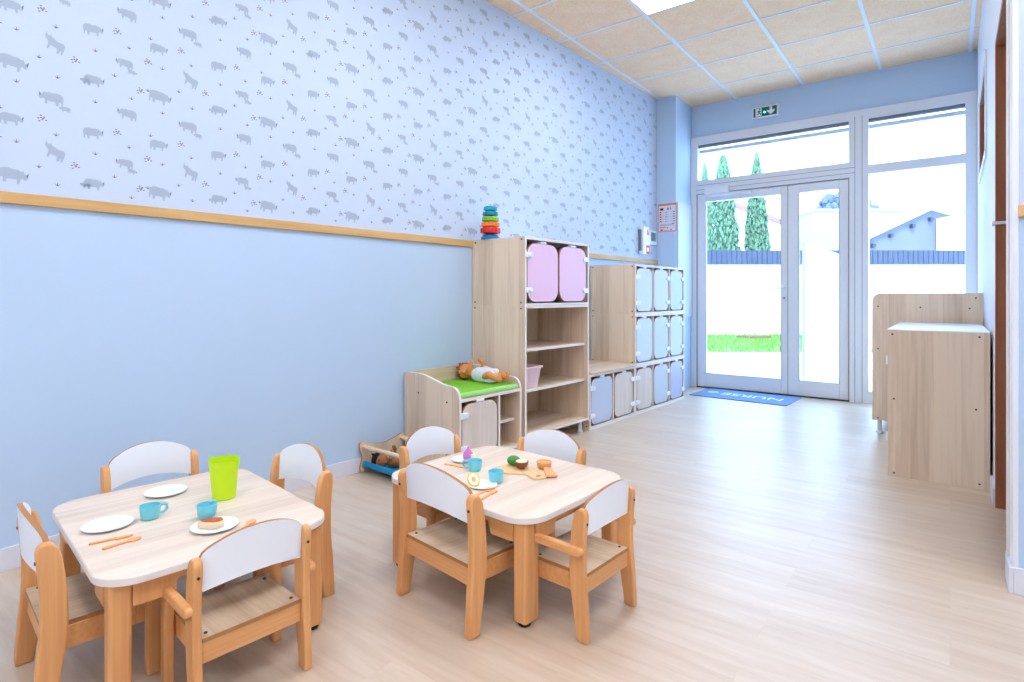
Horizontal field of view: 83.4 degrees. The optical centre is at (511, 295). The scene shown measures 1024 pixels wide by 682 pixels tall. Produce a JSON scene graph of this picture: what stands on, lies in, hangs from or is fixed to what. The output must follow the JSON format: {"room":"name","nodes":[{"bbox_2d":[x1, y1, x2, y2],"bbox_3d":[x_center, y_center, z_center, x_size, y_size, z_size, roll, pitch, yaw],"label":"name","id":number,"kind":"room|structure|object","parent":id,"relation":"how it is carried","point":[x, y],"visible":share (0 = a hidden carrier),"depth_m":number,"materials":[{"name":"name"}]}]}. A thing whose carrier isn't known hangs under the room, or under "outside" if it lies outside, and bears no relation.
{"room":"children's room","nodes":[
{"label":"children's room","id":0,"kind":"room"},
{"bbox_2d":[0,0,656,548],"bbox_3d":[-1.056,-0.586,3.458,0.153,3.312,9.438,0,0,40],"label":"wall","id":1,"kind":"structure","parent":0,"point":[119,332],"depth_m":3.04,"materials":[{"name":"blue paint"}]},
{"bbox_2d":[0,457,369,571],"bbox_3d":[-1.185,1.026,3.180,0.014,0.088,8.830,0,0,40],"label":"baseboard","id":2,"kind":"structure","parent":1,"relation":"attached to","point":[10,558],"depth_m":3.14,"materials":[{"name":"white wood"}]},
{"bbox_2d":[0,191,657,263],"bbox_3d":[-1.185,-0.385,3.179,0.016,0.046,8.830,0,0,40],"label":"trim","id":3,"kind":"structure","parent":1,"relation":"attached to","point":[7,197],"depth_m":2.84,"materials":[{"name":"brown wood"}]},
{"bbox_2d":[590,312,683,365],"bbox_3d":[1.275,0.399,5.715,0.487,0.460,1.081,0,0,40],"label":"upper cabinet","id":4,"kind":"object","parent":1,"relation":"attached to","point":[641,339],"visible":1,"depth_m":5.37,"materials":[{"name":"brown wood"}]},
{"bbox_2d":[590,264,683,314],"bbox_3d":[1.275,-0.060,5.715,0.487,0.456,1.081,0,0,40],"label":"upper cabinet","id":5,"kind":"object","parent":1,"relation":"attached to","point":[624,289],"visible":1,"depth_m":5.36,"materials":[{"name":"brown wood"}]},
{"bbox_2d":[638,226,649,254],"bbox_3d":[1.445,-0.602,6.266,0.058,0.300,0.170,0,0,40],"label":"alarm box","id":6,"kind":"object","parent":1,"relation":"attached to","point":[643,232],"visible":1,"depth_m":6.22,"materials":[{"name":"white plastic"}]},
{"bbox_2d":[650,230,656,244],"bbox_3d":[1.577,-0.655,6.449,0.024,0.160,0.170,0,0,40],"label":"thermostat","id":7,"kind":"object","parent":1,"relation":"attached to","point":[653,234],"visible":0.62,"depth_m":6.44,"materials":[{"name":"white plastic"}]},
{"bbox_2d":[0,386,1023,681],"bbox_3d":[1.145,1.120,1.749,6.300,0.100,9.370,0,0,37],"label":"floor","id":8,"kind":"structure","parent":0,"point":[773,543],"depth_m":2.09,"materials":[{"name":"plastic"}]},
{"bbox_2d":[14,502,160,681],"bbox_3d":[-1.226,0.818,1.649,0.353,0.503,0.295,0,0,43],"label":"chair","id":9,"kind":"object","parent":8,"relation":"on","point":[56,610],"visible":0.69,"depth_m":1.53,"materials":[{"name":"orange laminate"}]},
{"bbox_2d":[100,441,198,493],"bbox_3d":[-1.358,0.828,2.217,0.272,0.485,0.333,0,0,41],"label":"chair","id":10,"kind":"object","parent":8,"relation":"on","point":[152,457],"visible":0.25,"depth_m":2.29,"materials":[{"name":"white laminate"}]},
{"bbox_2d":[52,469,323,681],"bbox_3d":[-1.074,0.890,1.903,0.800,0.360,0.630,0,0,44],"label":"table","id":11,"kind":"object","parent":8,"relation":"on","point":[125,576],"visible":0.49,"depth_m":1.75,"materials":[{"name":"brown wood"}]},
{"bbox_2d":[80,515,133,532],"bbox_3d":[-1.245,0.705,1.769,0.136,0.010,0.136,0,0,37],"label":"plate","id":12,"kind":"object","parent":11,"relation":"on","point":[109,523],"visible":1,"depth_m":1.78,"materials":[{"name":"white ceramic"}]},
{"bbox_2d":[88,534,132,545],"bbox_3d":[-1.163,0.708,1.667,0.106,0.005,0.017,0,0,-38],"label":"knife","id":13,"kind":"object","parent":11,"relation":"on","point":[128,535],"visible":1,"depth_m":1.67,"materials":[{"name":"brown wood"}]},
{"bbox_2d":[102,536,140,549],"bbox_3d":[-1.116,0.708,1.644,0.027,0.005,0.099,0,0,36],"label":"spoon","id":14,"kind":"object","parent":11,"relation":"on","point":[137,538],"visible":1,"depth_m":1.65,"materials":[{"name":"brown wood"}]},
{"bbox_2d":[139,501,168,520],"bbox_3d":[-1.152,0.687,1.839,0.060,0.046,0.075,0,0,23],"label":"cup","id":15,"kind":"object","parent":11,"relation":"on","point":[149,511],"visible":1,"depth_m":1.82,"materials":[{"name":"teal plastic"}]},
{"bbox_2d":[144,484,187,496],"bbox_3d":[-1.247,0.705,2.070,0.136,0.010,0.136,0,0,37],"label":"plate","id":16,"kind":"object","parent":11,"relation":"on","point":[165,490],"visible":1,"depth_m":2.08,"materials":[{"name":"white ceramic"}]},
{"bbox_2d":[196,499,216,519],"bbox_3d":[-0.973,0.687,1.845,0.060,0.046,0.075,0,0,29],"label":"cup","id":17,"kind":"object","parent":11,"relation":"on","point":[206,509],"visible":0.94,"depth_m":1.82,"materials":[{"name":"teal plastic"}]},
{"bbox_2d":[190,516,238,533],"bbox_3d":[-0.911,0.705,1.762,0.134,0.010,0.134,0,0,37],"label":"plate","id":18,"kind":"object","parent":11,"relation":"on","point":[229,521],"visible":0.64,"depth_m":1.75,"materials":[{"name":"white ceramic"}]},
{"bbox_2d":[198,517,223,528],"bbox_3d":[-0.919,0.694,1.758,0.070,0.022,0.046,0,0,7],"label":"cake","id":19,"kind":"object","parent":18,"relation":"on","point":[214,522],"visible":1,"depth_m":1.74,"materials":[{"name":"beige food"}]},
{"bbox_2d":[208,455,239,500],"bbox_3d":[-1.013,0.636,2.020,0.098,0.148,0.098,0,0,-38],"label":"jug","id":20,"kind":"object","parent":11,"relation":"on","point":[223,470],"visible":0.99,"depth_m":1.99,"materials":[{"name":"green plastic"}]},
{"bbox_2d":[242,519,255,527],"bbox_3d":[-0.817,0.708,1.764,0.027,0.005,0.107,0,0,0],"label":"spoon","id":21,"kind":"object","parent":11,"relation":"on","point":[251,521],"visible":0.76,"depth_m":1.79,"materials":[{"name":"brown wood"}]},
{"bbox_2d":[161,518,315,681],"bbox_3d":[-0.772,0.838,1.619,0.272,0.464,0.350,0,0,42],"label":"chair","id":22,"kind":"object","parent":8,"relation":"on","point":[214,624],"visible":0.94,"depth_m":1.55,"materials":[{"name":"orange wood"}]},
{"bbox_2d":[213,443,334,597],"bbox_3d":[-0.866,0.818,2.090,0.380,0.503,0.291,0,0,42],"label":"chair","id":23,"kind":"object","parent":8,"relation":"on","point":[305,461],"visible":0.34,"depth_m":2.09,"materials":[{"name":"white laminate"}]},
{"bbox_2d":[358,432,445,475],"bbox_3d":[-0.659,0.975,3.469,0.415,0.184,0.344,0,0,40],"label":"cradle","id":24,"kind":"object","parent":8,"relation":"on","point":[365,448],"visible":0.46,"depth_m":3.47,"materials":[{"name":"brown wood"}]},
{"bbox_2d":[371,445,399,466],"bbox_3d":[-0.680,0.980,3.513,0.356,0.134,0.114,0,0,-18],"label":"baby doll","id":25,"kind":"object","parent":24,"relation":"in","point":[380,459],"visible":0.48,"depth_m":3.46,"materials":[{"name":"brown plastic"}]},
{"bbox_2d":[399,426,487,526],"bbox_3d":[-0.295,0.832,2.522,0.272,0.476,0.354,0,0,43],"label":"chair","id":26,"kind":"object","parent":8,"relation":"on","point":[428,440],"visible":0.21,"depth_m":2.57,"materials":[{"name":"orange wood"}]},
{"bbox_2d":[396,463,513,640],"bbox_3d":[-0.176,0.818,2.018,0.406,0.503,0.295,0,0,45],"label":"chair","id":27,"kind":"object","parent":8,"relation":"on","point":[461,546],"visible":0.89,"depth_m":1.92,"materials":[{"name":"orange wood"}]},
{"bbox_2d":[404,364,521,455],"bbox_3d":[-0.313,0.780,3.797,0.522,0.580,0.589,0,0,40],"label":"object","id":28,"kind":"object","parent":8,"relation":"on","point":[492,419],"visible":0.69,"depth_m":3.64,"materials":[{"name":"brown wood"}]},
{"bbox_2d":[442,378,517,398],"bbox_3d":[-0.314,0.603,3.797,0.480,0.031,0.542,0,0,40],"label":"mat","id":29,"kind":"object","parent":28,"relation":"on","point":[467,388],"visible":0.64,"depth_m":3.74,"materials":[{"name":"green fabric"}]},
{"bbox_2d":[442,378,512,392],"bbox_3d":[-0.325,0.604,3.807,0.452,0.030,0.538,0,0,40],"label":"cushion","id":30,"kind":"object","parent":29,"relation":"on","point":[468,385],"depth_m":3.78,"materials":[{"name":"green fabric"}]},
{"bbox_2d":[456,357,509,382],"bbox_3d":[-0.207,0.510,3.941,0.440,0.171,0.141,0,0,39],"label":"baby doll","id":31,"kind":"object","parent":29,"relation":"on","point":[482,374],"visible":1,"depth_m":3.90,"materials":[{"name":"orange"}]},
{"bbox_2d":[461,388,519,402],"bbox_3d":[-0.313,0.628,3.798,0.492,0.019,0.550,0,0,40],"label":"shelf","id":32,"kind":"object","parent":28,"relation":"attached to","point":[477,399],"depth_m":3.63,"materials":[{"name":"white wood"}]},
{"bbox_2d":[500,415,513,423],"bbox_3d":[-0.217,0.829,3.949,0.444,0.018,0.196,0,0,40],"label":"shelf","id":33,"kind":"object","parent":28,"relation":"attached to","point":[503,418],"depth_m":3.88,"materials":[{"name":"brown wood"}]},
{"bbox_2d":[500,440,517,448],"bbox_3d":[-0.313,1.000,3.798,0.492,0.019,0.550,0,0,40],"label":"shelf","id":34,"kind":"object","parent":28,"relation":"attached to","point":[512,444],"depth_m":3.86,"materials":[{"name":"brown wood"}]},
{"bbox_2d":[392,446,619,627],"bbox_3d":[-0.027,0.890,2.280,0.755,0.360,0.635,0,0,41],"label":"table","id":35,"kind":"object","parent":8,"relation":"on","point":[522,506],"visible":0.53,"depth_m":2.06,"materials":[{"name":"brown wood"}]},
{"bbox_2d":[444,463,464,467],"bbox_3d":[-0.237,0.708,2.394,0.111,0.005,0.017,0,0,26],"label":"knife","id":36,"kind":"object","parent":35,"relation":"on","point":[448,464],"visible":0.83,"depth_m":2.39,"materials":[{"name":"brown wood"}]},
{"bbox_2d":[452,455,476,462],"bbox_3d":[-0.205,0.705,2.477,0.108,0.010,0.108,0,0,37],"label":"plate","id":37,"kind":"object","parent":35,"relation":"on","point":[459,458],"visible":0.5,"depth_m":2.48,"materials":[{"name":"white plastic"}]},
{"bbox_2d":[463,446,474,459],"bbox_3d":[-0.186,0.677,2.469,0.056,0.058,0.042,0,0,37],"label":"pear","id":38,"kind":"object","parent":37,"relation":"on","point":[467,454],"visible":0.72,"depth_m":2.46,"materials":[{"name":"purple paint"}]},
{"bbox_2d":[462,458,481,471],"bbox_3d":[-0.157,0.687,2.330,0.075,0.046,0.060,0,0,-30],"label":"cup","id":39,"kind":"object","parent":35,"relation":"on","point":[474,464],"visible":0.99,"depth_m":2.32,"materials":[{"name":"teal plastic"}]},
{"bbox_2d":[468,479,496,488],"bbox_3d":[-0.109,0.705,2.142,0.108,0.010,0.108,0,0,37],"label":"plate","id":40,"kind":"object","parent":35,"relation":"on","point":[484,483],"visible":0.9,"depth_m":2.14,"materials":[{"name":"white ceramic"}]},
{"bbox_2d":[467,472,479,486],"bbox_3d":[-0.144,0.684,2.141,0.044,0.047,0.045,0,0,27],"label":"fruit","id":41,"kind":"object","parent":40,"relation":"on","point":[473,479],"visible":1,"depth_m":2.14,"materials":[{"name":"yellow food"}]},
{"bbox_2d":[476,487,494,495],"bbox_3d":[-0.104,0.708,2.073,0.026,0.005,0.109,0,0,35],"label":"fork","id":42,"kind":"object","parent":35,"relation":"on","point":[490,489],"visible":0.85,"depth_m":2.08,"materials":[{"name":"brown wood"}]},
{"bbox_2d":[481,489,497,499],"bbox_3d":[-0.080,0.708,2.046,0.017,0.005,0.110,0,0,27],"label":"knife","id":43,"kind":"object","parent":35,"relation":"on","point":[494,491],"visible":0.88,"depth_m":2.05,"materials":[{"name":"brown wood"}]},
{"bbox_2d":[488,467,503,483],"bbox_3d":[-0.057,0.687,2.196,0.060,0.046,0.075,0,0,29],"label":"cup","id":44,"kind":"object","parent":35,"relation":"on","point":[496,474],"visible":0.97,"depth_m":2.17,"materials":[{"name":"teal plastic"}]},
{"bbox_2d":[492,464,546,479],"bbox_3d":[0.043,0.706,2.309,0.238,0.008,0.142,0,0,39],"label":"cutting board","id":45,"kind":"object","parent":35,"relation":"on","point":[534,473],"visible":0.78,"depth_m":2.30,"materials":[{"name":"brown wood"}]},
{"bbox_2d":[507,455,519,465],"bbox_3d":[0.008,0.681,2.380,0.056,0.041,0.045,0,0,17],"label":"avocado","id":46,"kind":"object","parent":45,"relation":"on","point":[511,459],"visible":0.77,"depth_m":2.37,"materials":[{"name":"green food"}]},
{"bbox_2d":[515,459,528,468],"bbox_3d":[0.039,0.685,2.335,0.057,0.033,0.057,0,0,-23],"label":"coconut","id":47,"kind":"object","parent":45,"relation":"on","point":[520,463],"visible":1,"depth_m":2.32,"materials":[{"name":"beige"}]},
{"bbox_2d":[536,459,557,476],"bbox_3d":[0.142,0.696,2.314,0.064,0.028,0.172,0,0,-11],"label":"scoop","id":48,"kind":"object","parent":35,"relation":"on","point":[544,464],"visible":1,"depth_m":2.34,"materials":[{"name":"brown wood"}]},
{"bbox_2d":[472,304,588,436],"bbox_3d":[0.157,0.568,4.386,0.500,1.004,0.809,0,0,40],"label":"open shelf unit","id":49,"kind":"object","parent":8,"relation":"on","point":[507,338],"visible":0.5,"depth_m":4.53,"materials":[{"name":"brown wood"}]},
{"bbox_2d":[472,236,588,305],"bbox_3d":[0.163,-0.172,4.381,0.516,0.476,0.809,0,0,40],"label":"upper cabinet","id":50,"kind":"object","parent":49,"relation":"on","point":[520,270],"visible":1,"depth_m":4.12,"materials":[{"name":"brown wood"}]},
{"bbox_2d":[480,204,499,239],"bbox_3d":[-0.158,-0.541,4.188,0.146,0.262,0.146,0,0,37],"label":"toy","id":51,"kind":"object","parent":50,"relation":"on","point":[490,224],"visible":1,"depth_m":4.14,"materials":[{"name":"multicoloured plastic"}]},
{"bbox_2d":[527,364,542,388],"bbox_3d":[0.041,0.574,4.124,0.310,0.154,0.230,0,0,40],"label":"storage bin","id":52,"kind":"object","parent":49,"relation":"on","point":[533,370],"visible":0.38,"depth_m":4.05,"materials":[{"name":"pink plastic"}]},
{"bbox_2d":[488,429,585,537],"bbox_3d":[0.112,0.842,2.530,0.358,0.457,0.272,0,0,41],"label":"chair","id":53,"kind":"object","parent":8,"relation":"on","point":[557,444],"visible":0.19,"depth_m":2.61,"materials":[{"name":"white laminate"}]},
{"bbox_2d":[533,479,636,644],"bbox_3d":[0.236,0.838,1.955,0.272,0.464,0.346,0,0,41],"label":"chair","id":54,"kind":"object","parent":8,"relation":"on","point":[576,560],"visible":0.91,"depth_m":1.86,"materials":[{"name":"orange wood"}]},
{"bbox_2d":[566,366,634,430],"bbox_3d":[0.684,0.850,5.002,0.487,0.441,0.769,0,0,40],"label":"base cabinet","id":55,"kind":"object","parent":8,"relation":"on","point":[611,393],"visible":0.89,"depth_m":4.82,"materials":[{"name":"brown wood"}]},
{"bbox_2d":[589,360,636,374],"bbox_3d":[0.686,0.617,5.000,0.493,0.024,0.765,0,0,40],"label":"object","id":56,"kind":"object","parent":55,"relation":"on","point":[595,366],"visible":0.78,"depth_m":5.00,"materials":[{"name":"brown wood"}]},
{"bbox_2d":[635,356,683,414],"bbox_3d":[1.275,0.850,5.715,0.487,0.441,1.081,0,0,40],"label":"base cabinet","id":57,"kind":"object","parent":8,"relation":"on","point":[660,383],"visible":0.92,"depth_m":5.53,"materials":[{"name":"brown wood"}]},
{"bbox_2d":[689,388,801,405],"bbox_3d":[2.475,1.065,6.111,0.984,0.009,0.580,0,0,40],"label":"entrance mat","id":58,"kind":"object","parent":8,"relation":"on","point":[772,399],"visible":1,"depth_m":6.07,"materials":[{"name":"blue"}]},
{"bbox_2d":[872,293,982,432],"bbox_3d":[3.373,0.524,4.670,0.676,1.092,0.920,0,0,37],"label":"cabinet","id":59,"kind":"object","parent":8,"relation":"on","point":[888,309],"visible":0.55,"depth_m":4.39,"materials":[{"name":"brown wood"}]},
{"bbox_2d":[886,322,989,490],"bbox_3d":[2.773,0.634,3.745,0.482,0.872,1.141,0,0,37],"label":"base cabinet","id":60,"kind":"object","parent":8,"relation":"on","point":[938,431],"visible":1,"depth_m":3.29,"materials":[{"name":"brown wood"}]},
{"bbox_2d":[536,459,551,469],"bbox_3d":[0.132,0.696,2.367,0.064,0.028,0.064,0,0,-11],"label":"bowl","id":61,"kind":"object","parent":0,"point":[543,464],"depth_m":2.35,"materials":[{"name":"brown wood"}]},
{"bbox_2d":[657,96,691,388],"bbox_3d":[1.880,-0.586,6.716,0.275,3.312,0.520,0,0,37],"label":"wall","id":62,"kind":"structure","parent":0,"point":[674,116],"depth_m":6.52,"materials":[{"name":"blue paint"}]},
{"bbox_2d":[658,202,676,231],"bbox_3d":[1.752,-0.885,6.481,0.216,0.320,0.006,0,0,37],"label":"poster","id":63,"kind":"object","parent":62,"relation":"attached to","point":[667,213],"visible":1,"depth_m":6.48,"materials":[{"name":"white paper"}]},
{"bbox_2d":[677,202,691,316],"bbox_3d":[1.993,-0.410,6.622,0.018,1.300,0.448,0,0,37],"label":"board","id":64,"kind":"object","parent":62,"relation":"attached to","point":[684,211],"visible":0.8,"depth_m":6.62,"materials":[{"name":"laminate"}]},
{"bbox_2d":[486,0,981,106],"bbox_3d":[1.166,-2.292,1.777,6.300,0.100,9.440,0,0,37],"label":"ceiling","id":65,"kind":"structure","parent":0,"point":[695,18],"depth_m":4.96,"materials":[{"name":"beige tile"}]},
{"bbox_2d":[631,0,692,14],"bbox_3d":[1.149,-2.235,4.117,0.666,0.012,0.614,0,0,37],"label":"recessed light","id":66,"kind":"object","parent":65,"relation":"in","point":[648,7],"visible":1,"depth_m":4.39,"materials":[{"name":"white plastic"}]},
{"bbox_2d":[511,0,979,99],"bbox_3d":[1.170,-2.240,1.699,6.200,0.007,9.320,0,0,37],"label":"trim","id":67,"kind":"structure","parent":65,"relation":"attached to","point":[746,3],"depth_m":4.97,"materials":[{"name":"white metal"}]},
{"bbox_2d":[692,50,976,137],"bbox_3d":[4.129,-0.596,5.415,6.000,3.332,0.180,0,0,37],"label":"wall","id":68,"kind":"structure","parent":0,"point":[955,73],"depth_m":5.84,"materials":[{"name":"blue paint"}]},
{"bbox_2d":[752,103,778,119],"bbox_3d":[2.781,-2.024,6.305,0.275,0.129,0.040,0,0,37],"label":"exit sign","id":69,"kind":"object","parent":68,"relation":"attached to","point":[772,110],"visible":1,"depth_m":6.29,"materials":[{"name":"white paint"}]},
{"bbox_2d":[691,90,976,403],"bbox_3d":[3.265,-0.399,6.131,2.636,2.938,0.330,0,0,37],"label":"window frame","id":70,"kind":"structure","parent":68,"relation":"in","point":[859,169],"depth_m":5.78,"materials":[{"name":"grey metal"}]},
{"bbox_2d":[698,185,787,393],"bbox_3d":[2.571,-0.101,6.464,0.973,2.318,0.132,0,0,37],"label":"door","id":71,"kind":"structure","parent":70,"relation":"attached to","point":[722,192],"depth_m":6.54,"materials":[{"name":"grey metal"}]},
{"bbox_2d":[788,179,847,399],"bbox_3d":[3.209,-0.065,6.024,0.567,2.246,0.058,0,0,37],"label":"door","id":72,"kind":"structure","parent":70,"relation":"attached to","point":[796,386],"depth_m":6.08,"materials":[{"name":"grey metal"}]},
{"bbox_2d":[977,0,1001,481],"bbox_3d":[3.121,-0.586,3.663,0.140,3.312,3.830,0,0,38],"label":"wall","id":73,"kind":"structure","parent":0,"point":[990,9],"depth_m":3.56,"materials":[{"name":"white paint"}]},
{"bbox_2d":[978,49,986,183],"bbox_3d":[3.479,-1.250,4.138,0.152,0.690,1.190,0,0,38],"label":"window","id":74,"kind":"structure","parent":73,"relation":"in","point":[982,101],"depth_m":4.31,"materials":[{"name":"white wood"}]},
{"bbox_2d":[990,464,994,505],"bbox_3d":[3.345,1.026,4.080,0.014,0.088,2.895,0,0,38],"label":"baseboard","id":75,"kind":"structure","parent":73,"relation":"attached to","point":[992,483],"depth_m":3.01,"materials":[{"name":"white"}]},
{"bbox_2d":[991,0,1009,555],"bbox_3d":[2.218,-0.135,2.496,0.168,2.410,0.980,0,0,38],"label":"door","id":76,"kind":"structure","parent":73,"relation":"in","point":[1001,223],"depth_m":2.88,"materials":[{"name":"brown wood"}]},
{"bbox_2d":[1010,0,1018,567],"bbox_3d":[1.856,-0.633,2.124,0.017,3.217,0.151,0,0,37],"label":"trim","id":77,"kind":"structure","parent":73,"relation":"attached to","point":[1014,4],"depth_m":2.07,"materials":[{"name":"white paint"}]},
{"bbox_2d":[1018,217,1023,568],"bbox_3d":[2.974,-0.586,1.276,2.818,3.312,0.145,0,0,37],"label":"wall","id":78,"kind":"structure","parent":0,"point":[1021,219],"depth_m":2.06,"materials":[{"name":"blue paint"}]},
{"bbox_2d":[1005,551,1023,595],"bbox_3d":[2.964,1.022,1.274,2.832,0.095,0.159,0,0,37],"label":"baseboard","id":79,"kind":"structure","parent":78,"relation":"attached to","point":[1014,576],"depth_m":2.06,"materials":[{"name":"white wood"}]},
{"bbox_2d":[1018,205,1023,216],"bbox_3d":[2.930,-0.304,1.208,2.806,0.044,0.016,0,0,37],"label":"trim","id":80,"kind":"structure","parent":78,"relation":"attached to","point":[1020,207],"depth_m":2.05,"materials":[{"name":"brown wood"}]},
{"bbox_2d":[1019,0,1023,204],"bbox_3d":[2.933,-1.281,1.212,2.806,1.922,0.001,0,0,37],"label":"wallpaper","id":81,"kind":"structure","parent":78,"relation":"attached to","point":[1021,2],"depth_m":2.06,"materials":[{"name":"paper"}]},
{"label":"outside","id":82,"kind":"structure","parent":0,"visible":0},
{"bbox_2d":[707,352,871,375],"bbox_3d":[19.452,1.135,27.157,26.000,0.110,53.220,0,0,37],"label":"patio","id":83,"kind":"structure","parent":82,"point":[716,361],"depth_m":9.62,"materials":[{"name":"white concrete"}]},
{"bbox_2d":[701,162,711,242],"bbox_3d":[7.548,-2.087,22.510,1.030,6.315,1.017,0,0,5],"label":"conifer tree","id":84,"kind":"object","parent":83,"relation":"on","point":[704,176],"visible":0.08,"depth_m":22.38,"materials":[{"name":"green plant"}]},
{"bbox_2d":[707,155,740,249],"bbox_3d":[6.997,-1.855,19.000,1.507,5.850,1.471,0,0,0],"label":"conifer tree","id":85,"kind":"object","parent":83,"relation":"on","point":[722,236],"visible":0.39,"depth_m":18.74,"materials":[{"name":"green plant"}]},
{"bbox_2d":[708,202,780,249],"bbox_3d":[7.950,-1.955,29.925,10.500,6.050,8.150,0,0,0],"label":"house","id":86,"kind":"structure","parent":83,"relation":"on","point":[774,223],"depth_m":26.00,"materials":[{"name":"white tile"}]},
{"bbox_2d":[744,151,771,249],"bbox_3d":[8.512,-1.982,20.001,1.203,6.105,1.202,0,0,7],"label":"conifer tree","id":87,"kind":"object","parent":83,"relation":"on","point":[757,234],"visible":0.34,"depth_m":19.78,"materials":[{"name":"green plant"}]},
{"bbox_2d":[707,330,871,351],"bbox_3d":[7.245,0.998,13.446,13.510,0.152,4.908,0,0,0],"label":"lawn","id":88,"kind":"structure","parent":83,"relation":"on","point":[715,343],"depth_m":12.74,"materials":[{"name":"green plant"}]},
{"bbox_2d":[736,334,770,338],"bbox_3d":[6.203,1.042,14.789,0.789,0.064,0.832,0,0,37],"label":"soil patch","id":89,"kind":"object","parent":88,"relation":"on","point":[752,336],"visible":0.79,"depth_m":14.61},
{"bbox_2d":[715,366,871,389],"bbox_3d":[3.986,1.074,6.876,3.200,0.016,2.190,0,0,37],"label":"doorstep","id":90,"kind":"object","parent":83,"relation":"on","point":[745,371],"visible":0.17,"depth_m":8.01,"materials":[{"name":"white concrete"}]},
{"bbox_2d":[707,265,964,334],"bbox_3d":[10.000,0.110,16.000,24.000,1.940,0.200,0,0,0],"label":"wall","id":91,"kind":"structure","parent":83,"relation":"on","point":[740,298],"depth_m":15.90,"materials":[{"name":"white paint"}]},
{"bbox_2d":[707,250,964,264],"bbox_3d":[10.000,-1.065,15.997,24.000,0.410,0.065,0,0,0],"label":"fence","id":92,"kind":"object","parent":91,"relation":"on","point":[714,257],"visible":0.28,"depth_m":15.97,"materials":[{"name":"blue"}]},
{"bbox_2d":[802,241,881,381],"bbox_3d":[5.767,0.247,9.621,0.027,1.665,8.705,0,0,37],"label":"wall","id":93,"kind":"structure","parent":83,"relation":"on","point":[820,266],"depth_m":6.89,"materials":[{"name":"white paint"}]},
{"bbox_2d":[814,192,878,208],"bbox_3d":[23.700,-3.223,41.049,6.269,8.732,3.224,0,0,0],"label":"round tree","id":94,"kind":"object","parent":83,"relation":"on","point":[829,201],"visible":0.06,"depth_m":40.68,"materials":[{"name":"grey plant"}]},
{"bbox_2d":[800,209,964,249],"bbox_3d":[19.800,-1.280,24.575,14.600,4.700,1.250,0,0,0],"label":"house","id":95,"kind":"structure","parent":83,"relation":"on","point":[818,227],"depth_m":24.00,"materials":[{"name":"white paint"}]},
{"bbox_2d":[870,205,964,249],"bbox_3d":[14.475,-0.955,19.400,6.050,4.050,1.200,0,0,0],"label":"house","id":96,"kind":"structure","parent":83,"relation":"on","point":[915,229],"depth_m":19.00,"materials":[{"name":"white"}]},
{"bbox_2d":[936,216,964,249],"bbox_3d":[15.700,-0.740,18.475,3.400,3.620,0.950,0,0,0],"label":"annex","id":97,"kind":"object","parent":83,"relation":"on","point":[950,231],"visible":0.09,"depth_m":18.34,"materials":[{"name":"white paint"}]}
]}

